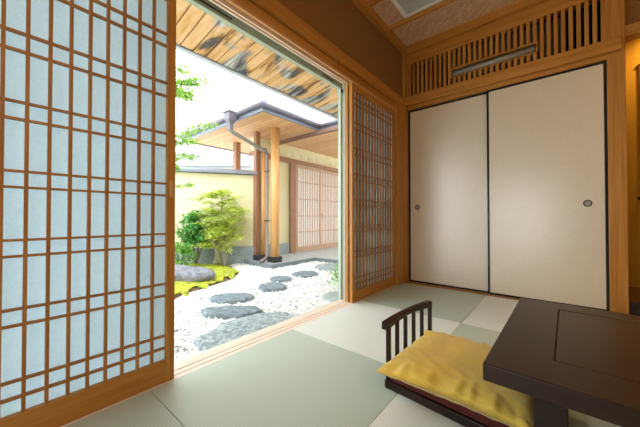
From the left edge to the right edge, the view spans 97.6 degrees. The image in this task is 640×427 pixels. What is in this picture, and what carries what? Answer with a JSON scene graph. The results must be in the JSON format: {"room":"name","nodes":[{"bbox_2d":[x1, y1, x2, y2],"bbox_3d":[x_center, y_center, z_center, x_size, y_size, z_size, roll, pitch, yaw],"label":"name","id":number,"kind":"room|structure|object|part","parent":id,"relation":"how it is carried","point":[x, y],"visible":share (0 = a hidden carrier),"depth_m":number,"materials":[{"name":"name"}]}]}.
{"room":"traditional dwelling","nodes":[
{"label":"traditional dwelling","id":0,"kind":"room"},
{"bbox_2d":[174,263,337,361],"bbox_3d":[-3.383,1.107,8.083,12.380,0.188,20.000,-1,-1,40],"label":"ground","id":1,"kind":"structure","parent":0,"point":[200,318],"depth_m":3.10,"materials":[{"name":"white gravel"}]},
{"bbox_2d":[175,266,238,298],"bbox_3d":[-2.667,0.924,3.944,3.300,0.115,3.480,-1,-1,40],"label":"soil bed","id":2,"kind":"object","parent":1,"relation":"on","point":[195,288],"visible":0.02,"depth_m":3.69,"materials":[{"name":"brown soil"}]},
{"bbox_2d":[175,265,214,281],"bbox_3d":[-1.992,0.909,3.951,1.000,0.365,0.553,0,-1,-11],"label":"rock","id":3,"kind":"object","parent":2,"relation":"on","point":[186,273],"visible":0.32,"depth_m":3.79,"materials":[{"name":"grey stone"}]},
{"bbox_2d":[175,263,238,295],"bbox_3d":[-2.236,0.908,4.378,2.992,0.124,2.002,-1,-1,40],"label":"moss","id":4,"kind":"object","parent":2,"relation":"on","point":[221,271],"visible":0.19,"depth_m":4.02,"materials":[{"name":"green plant"}]},
{"bbox_2d":[175,242,197,264],"bbox_3d":[-2.269,0.664,4.561,0.518,0.452,0.509,-1,-1,40],"label":"shrub","id":5,"kind":"object","parent":4,"relation":"on","point":[179,248],"visible":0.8,"depth_m":4.50,"materials":[{"name":"green plant"}]},
{"bbox_2d":[175,210,208,263],"bbox_3d":[-2.232,0.412,4.954,0.700,0.957,0.682,0,-1,-3],"label":"shrub","id":6,"kind":"object","parent":4,"relation":"on","point":[192,239],"visible":0.8,"depth_m":4.84,"materials":[{"name":"green plant"}]},
{"bbox_2d":[175,64,217,189],"bbox_3d":[-2.032,-0.561,3.882,1.447,2.904,0.991,0,-1,1],"label":"maple tree","id":7,"kind":"object","parent":4,"relation":"on","point":[191,82],"visible":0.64,"depth_m":3.99,"materials":[{"name":"green plant"}]},
{"bbox_2d":[187,189,252,263],"bbox_3d":[-1.771,0.220,5.004,1.173,1.346,0.728,0,-1,-27],"label":"young tree","id":8,"kind":"object","parent":4,"relation":"on","point":[215,228],"visible":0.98,"depth_m":4.93,"materials":[{"name":"green plant"}]},
{"bbox_2d":[218,238,232,265],"bbox_3d":[-1.700,0.691,5.003,0.349,0.528,0.350,-1,-1,40],"label":"shoot","id":9,"kind":"object","parent":4,"relation":"on","point":[224,244],"visible":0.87,"depth_m":5.00,"materials":[{"name":"green plant"}]},
{"bbox_2d":[175,153,250,169],"bbox_3d":[-6.926,-1.248,16.996,9.914,4.800,4.406,0,-1,1],"label":"house","id":10,"kind":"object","parent":1,"relation":"on","point":[213,160],"visible":0.08,"depth_m":15.47,"materials":[{"name":"grey"}]},
{"bbox_2d":[175,167,256,264],"bbox_3d":[-4.133,0.063,4.670,6.020,1.870,0.320,0,-1,-18],"label":"wall","id":11,"kind":"structure","parent":1,"relation":"on","point":[240,182],"depth_m":5.30,"materials":[{"name":"beige paint"}]},
{"bbox_2d":[208,293,254,303],"bbox_3d":[-0.963,0.947,3.072,0.496,0.102,0.319,0,-1,-19],"label":"stepping stone","id":12,"kind":"object","parent":1,"relation":"on","point":[230,298],"visible":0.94,"depth_m":3.00,"materials":[{"name":"grey stone"}]},
{"bbox_2d":[201,305,262,319],"bbox_3d":[-0.824,0.943,2.626,0.597,0.101,0.279,0,-1,1],"label":"stepping stone","id":13,"kind":"object","parent":1,"relation":"on","point":[225,312],"visible":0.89,"depth_m":2.56,"materials":[{"name":"grey stone"}]},
{"bbox_2d":[193,312,299,351],"bbox_3d":[-0.523,0.937,2.259,0.479,0.103,0.969,-1,-1,40],"label":"stepping stone","id":14,"kind":"object","parent":1,"relation":"on","point":[228,331],"visible":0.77,"depth_m":2.18,"materials":[{"name":"grey stone"}]},
{"bbox_2d":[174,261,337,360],"bbox_3d":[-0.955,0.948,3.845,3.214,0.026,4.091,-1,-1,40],"label":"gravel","id":15,"kind":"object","parent":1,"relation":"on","point":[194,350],"visible":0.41,"depth_m":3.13,"materials":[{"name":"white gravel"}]},
{"bbox_2d":[328,263,337,285],"bbox_3d":[0.268,0.807,3.690,0.288,0.302,0.385,0,-1,26],"label":"clump","id":16,"kind":"object","parent":15,"relation":"on","point":[334,274],"visible":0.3,"depth_m":3.64,"materials":[{"name":"green plant"}]},
{"bbox_2d":[258,282,286,291],"bbox_3d":[-0.615,0.954,3.575,0.336,0.102,0.376,0,-1,-22],"label":"stepping stone","id":17,"kind":"object","parent":1,"relation":"on","point":[269,286],"visible":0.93,"depth_m":3.47,"materials":[{"name":"grey stone"}]},
{"bbox_2d":[270,275,291,281],"bbox_3d":[-0.557,0.960,4.016,0.324,0.100,0.287,-1,-1,40],"label":"stepping stone","id":18,"kind":"object","parent":1,"relation":"on","point":[278,278],"visible":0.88,"depth_m":3.94,"materials":[{"name":"grey stone"}]},
{"bbox_2d":[244,257,337,268],"bbox_3d":[-0.314,0.987,5.366,2.286,0.160,0.919,0,-1,-4],"label":"curb","id":19,"kind":"object","parent":1,"relation":"on","point":[264,265],"visible":0.36,"depth_m":5.29,"materials":[{"name":"stone"}]},
{"bbox_2d":[249,247,337,263],"bbox_3d":[-0.128,1.028,8.435,5.900,0.155,6.260,-1,-1,40],"label":"floor","id":20,"kind":"structure","parent":1,"relation":"on","point":[332,252],"depth_m":6.15,"materials":[{"name":"concrete"}]},
{"bbox_2d":[179,99,337,262],"bbox_3d":[0.366,-0.591,7.313,3.630,3.055,6.368,-1,-1,40],"label":"house","id":21,"kind":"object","parent":20,"relation":"on","point":[289,139],"visible":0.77,"depth_m":5.60,"materials":[{"name":"beige paint"}]},
{"bbox_3d":[-1.868,-0.337,6.284,0.120,2.510,0.120,-1,-1,40],"label":"post","id":22,"kind":"part","parent":21,"relation":"part of","materials":[{"name":"brown wood"}]},
{"bbox_2d":[222,109,269,262],"bbox_3d":[-1.266,-0.388,4.927,0.209,2.610,0.895,-1,-1,43],"label":"downpipe","id":23,"kind":"object","parent":21,"relation":"attached to","point":[230,117],"visible":0.94,"depth_m":5.19,"materials":[{"name":"grey metal"}]},
{"bbox_3d":[-1.242,-0.396,5.507,0.090,2.410,0.100,-1,-1,40],"label":"post","id":24,"kind":"part","parent":21,"relation":"part of","materials":[{"name":"brown wood"}]},
{"bbox_3d":[-1.117,-0.201,5.529,0.090,2.020,0.090,-1,-1,40],"label":"post","id":25,"kind":"part","parent":21,"relation":"part of","materials":[{"name":"brown wood"}]},
{"bbox_3d":[-0.846,-0.399,5.263,0.164,2.410,0.164,-1,-1,40],"label":"post","id":26,"kind":"part","parent":21,"relation":"part of","materials":[{"name":"brown wood"}]},
{"bbox_3d":[-0.662,-0.125,6.617,0.110,2.105,0.190,-1,-1,40],"label":"door post","id":27,"kind":"part","parent":21,"relation":"part of","materials":[{"name":"brown wood"}]},
{"bbox_2d":[296,164,321,251],"bbox_3d":[-0.272,-0.120,7.027,0.035,2.095,0.940,-1,-1,40],"label":"door","id":28,"kind":"structure","parent":21,"relation":"attached to","point":[308,179],"depth_m":7.02,"materials":[{"name":"beige paper"}]},
{"bbox_2d":[322,170,337,248],"bbox_3d":[0.285,-0.111,7.741,0.045,2.095,0.950,-1,-1,40],"label":"door","id":29,"kind":"structure","parent":21,"relation":"attached to","point":[329,179],"depth_m":7.73,"materials":[{"name":"beige paper"}]},
{"bbox_2d":[292,270,317,277],"bbox_3d":[-0.216,0.966,4.371,0.392,0.097,0.378,-1,-1,40],"label":"stepping stone","id":30,"kind":"object","parent":1,"relation":"on","point":[303,274],"visible":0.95,"depth_m":4.29,"materials":[{"name":"grey stone"}]},
{"bbox_2d":[315,263,337,271],"bbox_3d":[0.224,0.977,5.038,0.660,0.092,0.719,-1,-1,40],"label":"stepping stone","id":31,"kind":"object","parent":1,"relation":"on","point":[327,266],"visible":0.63,"depth_m":4.91,"materials":[{"name":"grey stone"}]},
{"bbox_2d":[322,291,337,302],"bbox_3d":[0.218,0.954,3.138,0.391,0.090,0.448,-1,-1,40],"label":"stepping stone","id":32,"kind":"object","parent":1,"relation":"on","point":[332,296],"visible":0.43,"depth_m":3.08,"materials":[{"name":"grey stone"}]},
{"bbox_2d":[249,0,416,204],"bbox_3d":[-0.208,-0.586,1.957,0.165,3.300,5.310,-1,-1,40],"label":"wall","id":33,"kind":"structure","parent":0,"point":[340,22],"depth_m":2.44,"materials":[{"name":"brown paint"}]},
{"bbox_2d":[60,285,395,426],"bbox_3d":[-0.221,0.767,1.906,0.140,0.006,3.280,-1,-1,40],"label":"trim","id":34,"kind":"structure","parent":33,"relation":"attached to","point":[190,365],"depth_m":1.62,"materials":[{"name":"brown wood"}]},
{"bbox_2d":[0,0,175,426],"bbox_3d":[-0.949,-0.205,0.982,0.032,1.915,0.840,-1,-1,40],"label":"screen","id":35,"kind":"object","parent":34,"relation":"on","point":[88,87],"visible":1,"depth_m":1.05,"materials":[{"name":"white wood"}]},
{"bbox_3d":[-0.950,0.704,0.971,0.028,0.097,0.770,-1,-1,40],"label":"rail","id":36,"kind":"part","parent":35,"relation":"part of","materials":[{"name":"brown wood"}]},
{"bbox_3d":[-0.678,-0.112,1.278,0.002,0.075,0.018,-1,-1,40],"label":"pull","id":37,"kind":"part","parent":35,"relation":"part of","materials":[{"name":"brown wood"}]},
{"bbox_2d":[345,83,349,301],"bbox_3d":[0.501,-0.183,2.764,0.030,1.915,0.835,-1,-1,40],"label":"screen","id":38,"kind":"object","parent":34,"relation":"on","point":[347,232],"visible":0.23,"depth_m":2.44,"materials":[{"name":"brown wood"}]},
{"bbox_2d":[349,82,394,302],"bbox_3d":[0.538,-0.183,2.743,0.030,1.915,0.840,-1,-1,40],"label":"screen","id":39,"kind":"object","parent":34,"relation":"on","point":[371,121],"visible":1,"depth_m":2.66,"materials":[{"name":"brown wood"}]},
{"bbox_3d":[0.538,-1.108,2.754,0.028,0.065,0.770,-1,-1,40],"label":"rail","id":40,"kind":"part","parent":39,"relation":"part of","materials":[{"name":"brown wood"}]},
{"bbox_3d":[0.538,0.726,2.731,0.028,0.097,0.770,-1,-1,40],"label":"rail","id":41,"kind":"part","parent":39,"relation":"part of","materials":[{"name":"brown wood"}]},
{"bbox_2d":[176,0,337,119],"bbox_3d":[-0.775,-1.722,2.293,1.116,0.518,7.469,-1,-1,40],"label":"eave","id":42,"kind":"object","parent":33,"relation":"attached to","point":[199,35],"visible":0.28,"depth_m":2.72,"materials":[{"name":"brown wood"}]},
{"bbox_2d":[210,1,344,298],"bbox_3d":[-0.335,-0.183,1.961,0.160,2.075,3.360,-1,-1,40],"label":"window","id":43,"kind":"structure","parent":33,"relation":"in","point":[210,1],"depth_m":2.55,"materials":[{"name":"wood"},{"name":"clear glass"}]},
{"bbox_2d":[174,0,342,363],"bbox_3d":[-0.339,-0.190,1.917,0.041,2.023,1.668,-1,-1,40],"label":"door","id":44,"kind":"structure","parent":43,"relation":"attached to","point":[208,7],"depth_m":2.13,"materials":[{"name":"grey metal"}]},
{"bbox_3d":[-0.340,0.798,1.912,0.030,0.048,1.598,-1,-1,40],"label":"rail","id":45,"kind":"part","parent":44,"relation":"part of","materials":[{"name":"beige wood"}]},
{"bbox_3d":[-0.335,-1.167,1.933,0.036,0.066,1.598,-1,-1,40],"label":"rail","id":46,"kind":"part","parent":44,"relation":"part of","materials":[{"name":"brown wood"}]},
{"bbox_2d":[209,0,348,84],"bbox_3d":[-0.226,-1.151,1.933,0.058,0.020,3.280,-1,-1,40],"label":"trim","id":47,"kind":"structure","parent":33,"relation":"attached to","point":[222,2],"depth_m":1.83,"materials":[{"name":"brown wood"}]},
{"bbox_2d":[213,0,395,109],"bbox_3d":[-0.207,-1.188,1.918,0.107,0.053,3.280,-1,-1,40],"label":"trim","id":48,"kind":"structure","parent":33,"relation":"attached to","point":[249,5],"depth_m":1.93,"materials":[{"name":"brown wood"}]},
{"bbox_2d":[250,0,403,106],"bbox_3d":[-0.458,-1.276,1.529,0.027,0.100,4.320,-1,-1,40],"label":"trim","id":49,"kind":"structure","parent":33,"relation":"attached to","point":[274,8],"depth_m":2.07,"materials":[{"name":"brown wood"}]},
{"bbox_2d":[367,0,382,7],"bbox_3d":[1.997,-1.905,1.217,4.090,0.040,0.032,-1,-1,40],"label":"trim","id":50,"kind":"structure","parent":33,"relation":"attached to","point":[370,3],"depth_m":2.50,"materials":[{"name":"brown wood"}]},
{"bbox_2d":[351,0,407,55],"bbox_3d":[-0.418,-1.878,1.562,0.045,0.085,4.410,-1,-1,40],"label":"trim","id":51,"kind":"structure","parent":33,"relation":"attached to","point":[376,20],"depth_m":2.73,"materials":[{"name":"brown wood"}]},
{"bbox_2d":[395,142,395,284],"bbox_3d":[0.819,-0.183,3.121,0.105,2.045,0.100,-1,-1,40],"label":"trim","id":52,"kind":"structure","parent":33,"relation":"attached to","point":[395,142],"depth_m":3.05,"materials":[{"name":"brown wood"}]},
{"bbox_2d":[395,103,403,284],"bbox_3d":[0.886,-0.214,3.110,0.022,1.985,0.170,-1,-1,40],"label":"trim","id":53,"kind":"structure","parent":33,"relation":"attached to","point":[399,123],"depth_m":3.09,"materials":[{"name":"brown wood"}]},
{"bbox_2d":[402,54,408,282],"bbox_3d":[0.980,-0.520,3.211,0.030,2.600,0.100,-1,-1,40],"label":"trim","id":54,"kind":"structure","parent":33,"relation":"attached to","point":[404,57],"depth_m":3.19,"materials":[{"name":"brown wood"}]},
{"bbox_2d":[389,0,456,30],"bbox_3d":[2.268,-1.901,1.538,4.090,0.040,0.032,-1,-1,40],"label":"trim","id":55,"kind":"structure","parent":33,"relation":"attached to","point":[443,3],"depth_m":2.64,"materials":[{"name":"brown wood"}]},
{"bbox_2d":[366,0,599,64],"bbox_3d":[1.434,-1.963,0.587,4.135,0.060,5.310,-1,-1,40],"label":"ceiling","id":56,"kind":"structure","parent":0,"point":[456,13],"depth_m":2.71,"materials":[{"name":"brown wood"}]},
{"bbox_2d":[391,0,442,18],"bbox_3d":[0.904,-1.901,2.418,0.510,0.018,0.355,-1,-1,40],"label":"ceiling vent","id":57,"kind":"object","parent":56,"relation":"in","point":[407,8],"visible":1,"depth_m":2.55,"materials":[{"name":"white plastic"}]},
{"bbox_2d":[412,2,600,94],"bbox_3d":[1.702,-1.525,2.836,1.635,0.600,0.180,-1,-1,40],"label":"wall","id":58,"kind":"structure","parent":0,"point":[598,3],"depth_m":2.48,"materials":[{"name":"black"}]},
{"bbox_2d":[407,0,598,66],"bbox_3d":[1.639,-1.768,2.732,1.615,0.115,0.065,-1,-1,40],"label":"trim","id":59,"kind":"structure","parent":58,"relation":"attached to","point":[535,13],"depth_m":2.65,"materials":[{"name":"brown wood"}]},
{"bbox_2d":[451,17,560,83],"bbox_3d":[1.767,-1.529,2.715,0.900,0.305,0.181,-1,-1,40],"label":"air conditioner","id":60,"kind":"object","parent":58,"relation":"attached to","point":[530,49],"visible":0.41,"depth_m":2.62,"materials":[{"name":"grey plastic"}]},
{"bbox_2d":[407,55,606,110],"bbox_3d":[1.640,-1.212,2.727,1.615,0.037,0.060,-1,-1,40],"label":"trim","id":61,"kind":"structure","parent":58,"relation":"attached to","point":[601,58],"depth_m":2.60,"materials":[{"name":"brown wood"}]},
{"bbox_2d":[406,35,621,106],"bbox_3d":[1.632,-1.282,2.683,1.721,0.100,0.070,-1,-1,40],"label":"trim","id":62,"kind":"structure","parent":58,"relation":"attached to","point":[612,45],"depth_m":2.49,"materials":[{"name":"brown wood"}]},
{"bbox_2d":[407,0,605,96],"bbox_3d":[1.632,-1.521,2.723,1.613,0.380,0.042,-1,-1,40],"label":"lattice","id":63,"kind":"object","parent":62,"relation":"on","point":[594,2],"visible":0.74,"depth_m":2.61,"materials":[{"name":"brown wood"}]},
{"bbox_3d":[1.020,-1.515,3.241,0.010,0.380,0.042,-1,-1,40],"label":"frame","id":64,"kind":"part","parent":63,"relation":"part of","materials":[{"name":"brown wood"}]},
{"bbox_3d":[1.645,-1.464,2.702,0.720,0.099,0.027,-1,-1,40],"label":"slot frame","id":65,"kind":"part","parent":63,"relation":"part of","materials":[{"name":"grey metal"}]},
{"bbox_3d":[2.244,-1.528,2.207,0.013,0.380,0.042,-1,-1,40],"label":"frame","id":66,"kind":"part","parent":63,"relation":"part of","materials":[{"name":"brown wood"}]},
{"bbox_2d":[599,0,639,287],"bbox_3d":[2.844,-0.582,2.239,4.135,3.300,0.860,-1,-1,40],"label":"wall","id":67,"kind":"structure","parent":0,"point":[632,48],"depth_m":2.57,"materials":[{"name":"paint"}]},
{"bbox_2d":[406,281,519,300],"bbox_3d":[1.621,0.796,2.679,1.615,0.045,0.120,-1,-1,40],"label":"trim","id":68,"kind":"structure","parent":67,"relation":"attached to","point":[410,282],"depth_m":2.82,"materials":[{"name":"brown wood"}]},
{"bbox_2d":[409,92,487,292],"bbox_3d":[1.349,-0.206,2.984,0.818,1.963,0.025,-1,-1,40],"label":"panel","id":69,"kind":"object","parent":68,"relation":"on","point":[448,226],"visible":0.84,"depth_m":2.96,"materials":[{"name":"beige paper"}]},
{"bbox_2d":[487,60,609,310],"bbox_3d":[1.936,-0.213,2.450,0.818,1.963,0.025,-1,-1,40],"label":"panel","id":70,"kind":"object","parent":68,"relation":"on","point":[548,214],"visible":0.94,"depth_m":2.40,"materials":[{"name":"beige paper"}]},
{"bbox_2d":[406,0,550,54],"bbox_3d":[2.565,-1.874,1.889,4.090,0.085,0.060,-1,-1,40],"label":"trim","id":71,"kind":"structure","parent":67,"relation":"attached to","point":[519,6],"depth_m":2.74,"materials":[{"name":"brown wood"}]},
{"bbox_2d":[606,0,628,313],"bbox_3d":[2.303,-0.510,2.178,0.100,2.645,0.100,-1,-1,40],"label":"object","id":72,"kind":"structure","parent":67,"relation":"attached to","point":[615,9],"depth_m":2.14,"materials":[{"name":"brown wood"}]},
{"bbox_2d":[625,21,639,41],"bbox_3d":[2.867,-1.393,1.738,1.342,0.080,0.110,-1,-1,40],"label":"trim","id":73,"kind":"structure","parent":67,"relation":"attached to","point":[632,31],"depth_m":2.11,"materials":[{"name":"brown wood"}]},
{"bbox_2d":[629,286,639,301],"bbox_3d":[3.077,0.737,1.960,1.342,0.145,0.660,-1,-1,40],"label":"trim","id":74,"kind":"structure","parent":67,"relation":"attached to","point":[634,292],"depth_m":2.31,"materials":[{"name":"brown wood"}]},
{"bbox_2d":[629,301,639,315],"bbox_3d":[2.849,0.734,1.691,1.342,0.145,0.045,-1,-1,40],"label":"trim","id":75,"kind":"structure","parent":67,"relation":"attached to","point":[634,307],"depth_m":2.09,"materials":[{"name":"black paint"}]},
{"bbox_2d":[638,63,639,199],"bbox_3d":[3.075,-0.805,2.390,0.495,1.354,0.028,-1,-1,40],"label":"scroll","id":76,"kind":"object","parent":67,"relation":"attached to","point":[638,63],"visible":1,"depth_m":2.54,"materials":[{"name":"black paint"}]},
{"bbox_3d":[1.434,0.819,0.552,4.135,0.055,5.310,-1,-1,40],"label":"floor","id":77,"kind":"structure","parent":0,"visible":0},
{"bbox_2d":[65,390,182,426],"bbox_3d":[-0.685,0.770,0.613,0.818,0.045,0.838,-1,-1,40],"label":"mat","id":78,"kind":"object","parent":77,"relation":"on","point":[144,409],"visible":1,"depth_m":1.04,"materials":[{"name":"beige wicker"}]},
{"bbox_2d":[151,330,397,426],"bbox_3d":[-0.141,0.778,1.257,0.818,0.045,0.845,-1,-1,40],"label":"mat","id":79,"kind":"object","parent":77,"relation":"on","point":[292,378],"visible":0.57,"depth_m":1.19,"materials":[{"name":"wicker"}]},
{"bbox_2d":[293,301,460,363],"bbox_3d":[0.403,0.786,1.900,0.818,0.045,0.835,-1,-1,40],"label":"mat","id":80,"kind":"object","parent":77,"relation":"on","point":[356,327],"visible":0.46,"depth_m":1.84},
{"bbox_2d":[369,394,464,426],"bbox_3d":[0.487,0.772,0.726,0.823,0.045,0.845,-1,-1,40],"label":"mat","id":81,"kind":"object","parent":77,"relation":"on","point":[401,411],"visible":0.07,"depth_m":1.03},
{"bbox_2d":[361,283,485,322],"bbox_3d":[0.964,0.795,2.564,0.818,0.045,0.901,-1,-1,40],"label":"mat","id":82,"kind":"object","parent":77,"relation":"on","point":[452,305],"visible":0.59,"depth_m":2.51,"materials":[{"name":"beige wicker"}]},
{"bbox_2d":[462,295,517,331],"bbox_3d":[1.593,0.788,2.034,0.823,0.045,0.901,-1,-1,40],"label":"mat","id":83,"kind":"object","parent":77,"relation":"on","point":[492,313],"visible":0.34,"depth_m":2.15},
{"bbox_2d":[451,323,620,426],"bbox_3d":[1.031,0.780,1.369,0.823,0.045,0.835,-1,-1,40],"label":"mat","id":84,"kind":"object","parent":77,"relation":"on","point":[478,334],"visible":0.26,"depth_m":1.68,"materials":[{"name":"beige wicker"}]},
{"bbox_2d":[382,300,509,426],"bbox_3d":[0.614,0.615,1.220,0.475,0.280,0.530,1,-1,-45],"label":"chair","id":85,"kind":"object","parent":84,"relation":"on","point":[460,414],"visible":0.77,"depth_m":1.15,"materials":[{"name":"brown wood"}]},
{"bbox_3d":[0.437,0.494,1.387,0.453,0.034,0.046,1,-1,-45],"label":"rail","id":86,"kind":"part","parent":85,"relation":"part of","materials":[{"name":"brown wood"}]},
{"bbox_3d":[0.625,0.738,1.208,0.475,0.034,0.500,1,-1,-45],"label":"frame","id":87,"kind":"part","parent":85,"relation":"part of","materials":[{"name":"brown wood"}]},
{"bbox_3d":[0.625,0.705,1.208,0.451,0.040,0.460,1,-1,-45],"label":"seat","id":88,"kind":"part","parent":85,"relation":"part of","materials":[{"name":"red fabric"}]},
{"bbox_2d":[376,329,533,426],"bbox_3d":[0.614,0.645,1.195,0.533,0.087,0.563,-1,-1,41],"label":"cushion","id":89,"kind":"object","parent":85,"relation":"on","point":[440,364],"visible":0.77,"depth_m":1.07,"materials":[{"name":"yellow fabric"}]},
{"bbox_3d":[1.119,0.765,0.192,0.828,0.045,0.845,-1,-1,40],"label":"mat","id":90,"kind":"object","parent":77,"relation":"on","visible":0},
{"bbox_2d":[483,297,639,426],"bbox_3d":[1.202,0.573,0.615,1.326,0.350,0.818,-1,-1,41],"label":"table","id":91,"kind":"object","parent":90,"relation":"on","point":[583,360],"visible":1,"depth_m":0.77,"materials":[{"name":"brown wood"}]},
{"bbox_3d":[0.659,0.598,0.799,0.075,0.304,0.060,-1,-1,41],"label":"leg","id":92,"kind":"part","parent":91,"relation":"part of","materials":[{"name":"brown wood"}]},
{"bbox_3d":[1.215,0.419,0.627,1.040,0.041,0.555,-1,-1,41],"label":"inset panel","id":93,"kind":"part","parent":91,"relation":"part of","materials":[{"name":"brown wood"}]}
]}

